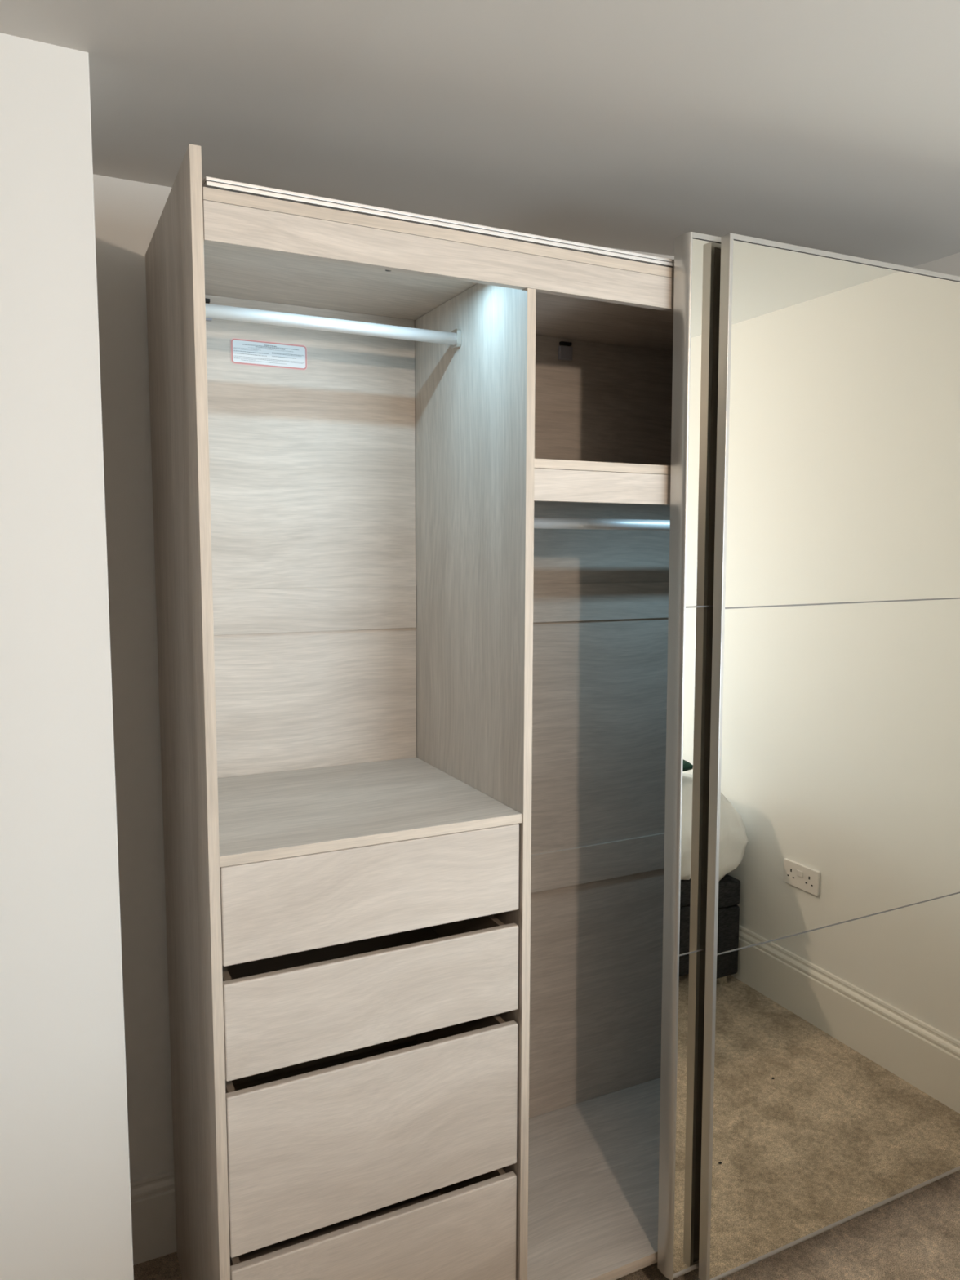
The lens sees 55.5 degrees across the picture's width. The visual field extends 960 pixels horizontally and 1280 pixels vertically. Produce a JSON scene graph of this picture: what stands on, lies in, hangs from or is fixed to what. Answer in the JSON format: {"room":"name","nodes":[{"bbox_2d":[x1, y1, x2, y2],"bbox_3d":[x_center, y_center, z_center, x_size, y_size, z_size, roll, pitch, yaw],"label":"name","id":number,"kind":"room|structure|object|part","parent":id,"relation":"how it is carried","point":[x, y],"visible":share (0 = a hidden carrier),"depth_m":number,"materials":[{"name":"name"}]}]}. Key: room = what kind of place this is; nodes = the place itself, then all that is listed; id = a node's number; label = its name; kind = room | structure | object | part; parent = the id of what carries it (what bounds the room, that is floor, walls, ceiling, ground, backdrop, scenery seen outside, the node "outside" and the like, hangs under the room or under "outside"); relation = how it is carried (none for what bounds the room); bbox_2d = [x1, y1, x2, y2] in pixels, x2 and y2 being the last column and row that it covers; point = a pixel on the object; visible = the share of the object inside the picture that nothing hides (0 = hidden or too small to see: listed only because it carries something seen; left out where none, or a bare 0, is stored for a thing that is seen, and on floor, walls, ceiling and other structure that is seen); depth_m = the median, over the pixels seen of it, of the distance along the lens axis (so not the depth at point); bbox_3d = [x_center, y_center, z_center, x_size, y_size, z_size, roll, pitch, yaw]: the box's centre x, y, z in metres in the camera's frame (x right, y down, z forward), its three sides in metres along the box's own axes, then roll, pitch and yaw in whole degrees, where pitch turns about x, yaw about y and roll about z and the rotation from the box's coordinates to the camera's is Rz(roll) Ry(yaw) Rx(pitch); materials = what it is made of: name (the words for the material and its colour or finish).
{"room":"bedroom","nodes":[
{"label":"bedroom","id":0,"kind":"room"},
{"bbox_2d":[0,32,133,1279],"bbox_3d":[-1.645,0.246,1.282,2.072,2.500,0.493,-3,6,-26],"label":"wall","id":1,"kind":"structure","parent":0,"point":[65,1205],"depth_m":1.47,"materials":[{"name":"white paint"}]},
{"bbox_2d":[93,173,674,1181],"bbox_3d":[-0.761,0.174,2.045,4.336,2.600,0.100,-3,6,-26],"label":"wall","id":2,"kind":"structure","parent":0,"point":[127,213],"depth_m":1.98,"materials":[{"name":"white paint"}]},
{"bbox_2d":[130,1168,177,1265],"bbox_3d":[0.183,1.285,2.558,2.246,0.194,0.018,-3,6,-26],"label":"baseboard","id":3,"kind":"structure","parent":2,"relation":"attached to","point":[153,1200],"depth_m":2.09,"materials":[{"name":"white paint"}]},
{"bbox_2d":[0,0,959,267],"bbox_3d":[0.106,-0.865,0.182,4.336,0.162,3.807,-3,6,-26],"label":"ceiling","id":4,"kind":"structure","parent":0,"point":[832,126],"depth_m":1.60,"materials":[{"name":"white paint"}]},
{"bbox_2d":[133,1169,959,1279],"bbox_3d":[0.099,1.617,0.426,4.336,0.050,3.807,-3,6,-26],"label":"floor","id":5,"kind":"structure","parent":0,"point":[915,1235],"depth_m":2.13,"materials":[{"name":"beige carpet"}]},
{"bbox_2d":[145,143,959,1279],"bbox_3d":[0.347,0.299,2.147,2.004,2.237,0.673,-3,6,-26],"label":"wardrobe","id":6,"kind":"object","parent":5,"relation":"on","point":[558,640],"visible":1,"depth_m":1.93,"materials":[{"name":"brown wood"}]},
{"bbox_3d":[-0.563,0.337,1.750,0.018,2.235,0.583,-3,6,-26],"label":"panel","id":7,"kind":"part","parent":6,"relation":"part of","materials":[{"name":"brown wood"}]},
{"bbox_2d":[233,343,303,364],"bbox_3d":[-0.456,-0.621,1.979,0.154,0.037,0.001,-3,6,-26],"label":"label","id":8,"kind":"object","parent":6,"relation":"attached to","point":[243,353],"depth_m":1.98,"materials":[{"name":"grey paper"}]},
{"bbox_3d":[-0.408,-0.401,2.030,0.566,0.666,0.006,-3,6,-26],"label":"panel","id":9,"kind":"part","parent":6,"relation":"part of","materials":[{"name":"brown wood"}]},
{"bbox_3d":[-0.407,-0.068,2.058,0.566,0.100,0.004,-3,6,-26],"label":"rail","id":10,"kind":"part","parent":6,"relation":"part of","materials":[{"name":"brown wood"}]},
{"bbox_3d":[-0.410,0.289,2.098,0.566,0.719,0.006,-3,6,-26],"label":"panel","id":11,"kind":"part","parent":6,"relation":"part of","materials":[{"name":"brown wood"}]},
{"bbox_3d":[-0.300,-0.620,1.790,0.559,0.025,0.025,-3,6,-26],"label":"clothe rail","id":12,"kind":"part","parent":6,"relation":"part of","materials":[{"name":"white metal"}]},
{"bbox_2d":[217,757,521,866],"bbox_3d":[-0.291,0.330,1.859,0.567,0.018,0.531,-3,6,-26],"label":"shelf","id":13,"kind":"object","parent":6,"relation":"attached to","point":[282,815],"depth_m":1.77,"materials":[{"name":"brown wood"}]},
{"bbox_3d":[-0.180,0.448,1.643,0.562,0.171,0.018,-3,6,-26],"label":"drawer","id":14,"kind":"part","parent":6,"relation":"part of","materials":[{"name":"brown wood"}]},
{"bbox_3d":[-0.180,0.650,1.663,0.562,0.171,0.018,-3,6,-26],"label":"drawer","id":15,"kind":"part","parent":6,"relation":"part of","materials":[{"name":"brown wood"}]},
{"bbox_3d":[-0.181,0.909,1.688,0.562,0.292,0.018,-3,6,-26],"label":"drawer","id":16,"kind":"part","parent":6,"relation":"part of","materials":[{"name":"brown wood"}]},
{"bbox_3d":[-0.182,1.218,1.719,0.562,0.278,0.018,-3,6,-26],"label":"drawer","id":17,"kind":"part","parent":6,"relation":"part of","materials":[{"name":"brown wood"}]},
{"bbox_3d":[0.333,-0.748,2.075,1.962,0.019,0.562,-3,6,-26],"label":"panel","id":18,"kind":"part","parent":6,"relation":"part of","materials":[{"name":"brown wood"}]},
{"bbox_3d":[-0.029,0.304,1.989,0.018,2.059,0.543,-3,6,-26],"label":"divider panel","id":19,"kind":"part","parent":6,"relation":"part of","materials":[{"name":"brown wood"}]},
{"bbox_3d":[0.215,-0.723,2.297,0.038,0.033,0.010,-3,6,-26],"label":"fixing plate","id":20,"kind":"part","parent":6,"relation":"part of","materials":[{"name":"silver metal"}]},
{"bbox_3d":[0.327,1.321,2.279,1.962,0.018,0.561,-3,6,-26],"label":"panel","id":21,"kind":"part","parent":6,"relation":"part of","materials":[{"name":"brown wood"}]},
{"bbox_3d":[0.477,0.942,2.603,1.377,0.672,0.006,-3,6,-26],"label":"panel","id":22,"kind":"part","parent":6,"relation":"part of","materials":[{"name":"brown wood"}]},
{"bbox_3d":[0.481,0.598,2.562,1.377,0.102,0.008,-3,6,-26],"label":"rail","id":23,"kind":"part","parent":6,"relation":"part of","materials":[{"name":"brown wood"}]},
{"bbox_3d":[0.479,0.249,2.535,1.377,0.719,0.006,-3,6,-26],"label":"panel","id":24,"kind":"part","parent":6,"relation":"part of","materials":[{"name":"brown wood"}]},
{"bbox_3d":[0.483,-0.109,2.493,1.377,0.098,0.006,-3,6,-26],"label":"rail","id":25,"kind":"part","parent":6,"relation":"part of","materials":[{"name":"brown wood"}]},
{"bbox_3d":[0.588,-0.283,2.263,1.370,0.025,0.025,-3,6,-26],"label":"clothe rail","id":26,"kind":"part","parent":6,"relation":"part of","materials":[{"name":"white metal"}]},
{"bbox_2d":[534,457,671,475],"bbox_3d":[0.600,-0.379,2.229,1.378,0.018,0.532,-3,6,-26],"label":"shelf","id":27,"kind":"object","parent":6,"relation":"attached to","point":[542,466],"depth_m":1.75,"materials":[{"name":"brown wood"}]},
{"bbox_3d":[0.481,-0.441,2.467,1.377,0.666,0.006,-3,6,-26],"label":"panel","id":28,"kind":"part","parent":6,"relation":"part of","materials":[{"name":"brown wood"}]},
{"bbox_3d":[0.440,1.364,2.051,1.962,0.021,0.018,-3,6,-26],"label":"plinth rail","id":29,"kind":"part","parent":6,"relation":"part of","materials":[{"name":"brown wood"}]},
{"bbox_3d":[0.846,1.339,2.186,0.984,0.010,0.042,-3,6,-26],"label":"rail","id":30,"kind":"part","parent":6,"relation":"part of","materials":[{"name":"grey metal"}]},
{"bbox_3d":[0.840,0.271,2.076,1.002,2.156,0.041,-3,6,-26],"label":"sliding door","id":31,"kind":"part","parent":6,"relation":"part of","materials":[{"name":"silver metal"}]},
{"bbox_3d":[0.851,0.981,2.134,0.983,0.709,0.004,-3,6,-26],"label":"mirror pane","id":32,"kind":"part","parent":6,"relation":"part of","materials":[{"name":"clear glass"}]},
{"bbox_3d":[0.848,0.269,2.062,0.983,0.716,0.004,-3,6,-26],"label":"mirror pane","id":33,"kind":"part","parent":6,"relation":"part of","materials":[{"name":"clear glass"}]},
{"bbox_3d":[0.845,-0.440,1.989,0.983,0.701,0.004,-3,6,-26],"label":"mirror pane","id":34,"kind":"part","parent":6,"relation":"part of","materials":[{"name":"clear glass"}]},
{"bbox_3d":[0.927,0.278,2.069,1.014,2.160,0.025,-3,6,-26],"label":"sliding door","id":35,"kind":"part","parent":6,"relation":"part of","materials":[{"name":"mirror"}]},
{"bbox_3d":[0.934,0.984,2.133,0.996,0.722,0.004,-3,6,-26],"label":"mirror pane","id":36,"kind":"part","parent":6,"relation":"part of","materials":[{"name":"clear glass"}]},
{"bbox_3d":[0.932,1.348,2.178,0.996,0.010,0.026,-3,6,-26],"label":"rail","id":37,"kind":"part","parent":6,"relation":"part of","materials":[{"name":"grey"}]},
{"bbox_3d":[0.931,0.268,2.060,0.996,0.711,0.004,-3,6,-26],"label":"mirror pane","id":38,"kind":"part","parent":6,"relation":"part of","materials":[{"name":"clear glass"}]},
{"bbox_3d":[0.928,-0.436,1.989,0.996,0.699,0.004,-3,6,-26],"label":"mirror pane","id":39,"kind":"part","parent":6,"relation":"part of","materials":[{"name":"clear glass"}]},
{"bbox_2d":[912,252,959,276],"bbox_3d":[2.070,0.254,1.323,0.100,2.600,3.907,-3,6,-26],"label":"wall","id":40,"kind":"structure","parent":0,"point":[950,264],"depth_m":2.60,"materials":[{"name":"white paint"}]}
]}

